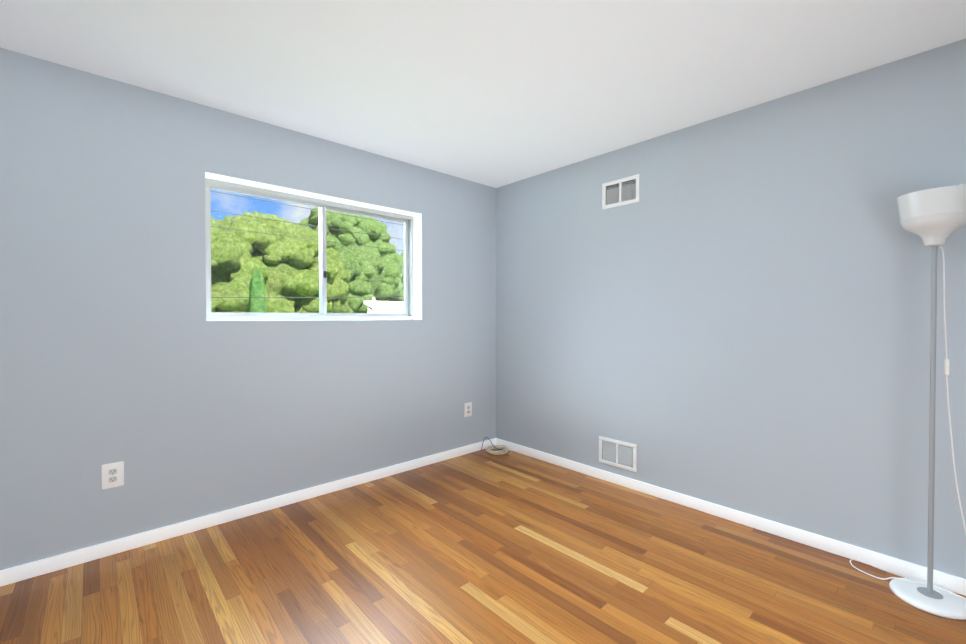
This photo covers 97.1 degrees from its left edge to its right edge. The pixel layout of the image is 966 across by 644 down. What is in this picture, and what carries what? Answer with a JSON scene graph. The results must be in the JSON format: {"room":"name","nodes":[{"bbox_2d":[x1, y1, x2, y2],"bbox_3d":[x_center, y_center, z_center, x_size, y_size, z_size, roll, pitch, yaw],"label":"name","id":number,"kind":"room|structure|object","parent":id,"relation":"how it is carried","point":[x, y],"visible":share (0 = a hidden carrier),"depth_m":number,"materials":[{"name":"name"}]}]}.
{"room":"empty bedroom","nodes":[
{"label":"empty bedroom","id":0,"kind":"room"},
{"bbox_2d":[0,48,495,569],"bbox_3d":[-1.325,-0.032,2.891,4.300,2.680,0.250,-1,1,-42],"label":"wall","id":1,"kind":"structure","parent":0,"point":[114,346],"depth_m":2.37,"materials":[{"name":"paint"}]},
{"bbox_2d":[101,461,123,489],"bbox_3d":[-1.906,0.789,2.195,0.088,0.128,0.008,-1,1,-42],"label":"electrical outlet","id":2,"kind":"object","parent":1,"relation":"attached to","point":[112,475],"visible":1,"depth_m":2.19,"materials":[{"name":"white plastic"}]},
{"bbox_2d":[0,438,495,586],"bbox_3d":[-1.239,1.154,2.804,3.630,0.072,0.017,-1,1,-42],"label":"baseboard","id":3,"kind":"structure","parent":1,"relation":"attached to","point":[11,575],"depth_m":2.46,"materials":[{"name":"white wood"}]},
{"bbox_2d":[205,178,412,320],"bbox_3d":[-1.154,-0.444,3.081,1.496,0.860,0.093,-1,1,-42],"label":"sliding window","id":4,"kind":"structure","parent":1,"relation":"in","point":[324,206],"depth_m":3.04,"materials":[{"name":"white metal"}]},
{"bbox_2d":[464,402,471,416],"bbox_3d":[-0.132,0.785,3.818,0.088,0.128,0.008,-1,1,-42],"label":"electrical outlet","id":5,"kind":"object","parent":1,"relation":"attached to","point":[468,409],"visible":1,"depth_m":3.81,"materials":[{"name":"white plastic"}]},
{"bbox_2d":[0,448,965,643],"bbox_3d":[0.143,1.269,1.303,4.300,0.120,4.700,-1,1,-42],"label":"floor","id":6,"kind":"structure","parent":0,"point":[483,546],"depth_m":1.99,"materials":[{"name":"brown wood"}]},
{"bbox_2d":[481,437,511,454],"bbox_3d":[0.134,1.116,3.859,0.211,0.122,0.260,-1,1,-42],"label":"coil","id":7,"kind":"object","parent":6,"relation":"on","point":[505,448],"visible":0.98,"depth_m":3.86,"materials":[{"name":"beige plastic"}]},
{"bbox_2d":[849,184,965,619],"bbox_3d":[2.166,0.329,1.591,0.264,1.758,1.228,-1,1,-42],"label":"floor lamp","id":8,"kind":"object","parent":6,"relation":"on","point":[934,218],"visible":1,"depth_m":1.82,"materials":[{"name":"white metal"}]},
{"bbox_2d":[0,0,965,187],"bbox_3d":[0.143,-1.291,1.270,4.300,0.120,4.700,-1,1,-42],"label":"ceiling","id":9,"kind":"structure","parent":0,"point":[495,93],"depth_m":2.01,"materials":[{"name":"white paint"}]},
{"bbox_2d":[496,39,965,578],"bbox_3d":[1.574,-0.028,2.596,0.180,2.680,4.700,-1,1,-42],"label":"wall","id":10,"kind":"structure","parent":0,"point":[732,311],"depth_m":2.42,"materials":[{"name":"paint"}]},
{"bbox_2d":[599,436,636,471],"bbox_3d":[1.030,0.962,3.164,0.153,0.197,0.305,-1,1,-42],"label":"air vent","id":11,"kind":"object","parent":10,"relation":"in","point":[619,452],"visible":0.98,"depth_m":3.11,"materials":[{"name":"white metal"}]},
{"bbox_2d":[602,174,639,208],"bbox_3d":[1.043,-0.938,3.129,0.148,0.194,0.294,-1,1,-42],"label":"air vent","id":12,"kind":"object","parent":10,"relation":"in","point":[621,194],"visible":0.98,"depth_m":3.08,"materials":[{"name":"white metal"}]},
{"bbox_2d":[496,438,965,595],"bbox_3d":[1.502,1.157,2.545,0.017,0.072,4.100,-1,1,-42],"label":"baseboard","id":13,"kind":"structure","parent":10,"relation":"attached to","point":[950,582],"depth_m":2.42,"materials":[{"name":"white wood"}]},
{"label":"outside","id":14,"kind":"structure","parent":0,"visible":0},
{"bbox_2d":[211,191,403,312],"bbox_3d":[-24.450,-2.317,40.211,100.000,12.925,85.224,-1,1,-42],"label":"tree","id":15,"kind":"object","parent":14,"point":[337,262],"depth_m":13.50,"materials":[{"name":"green plant"}]}
]}

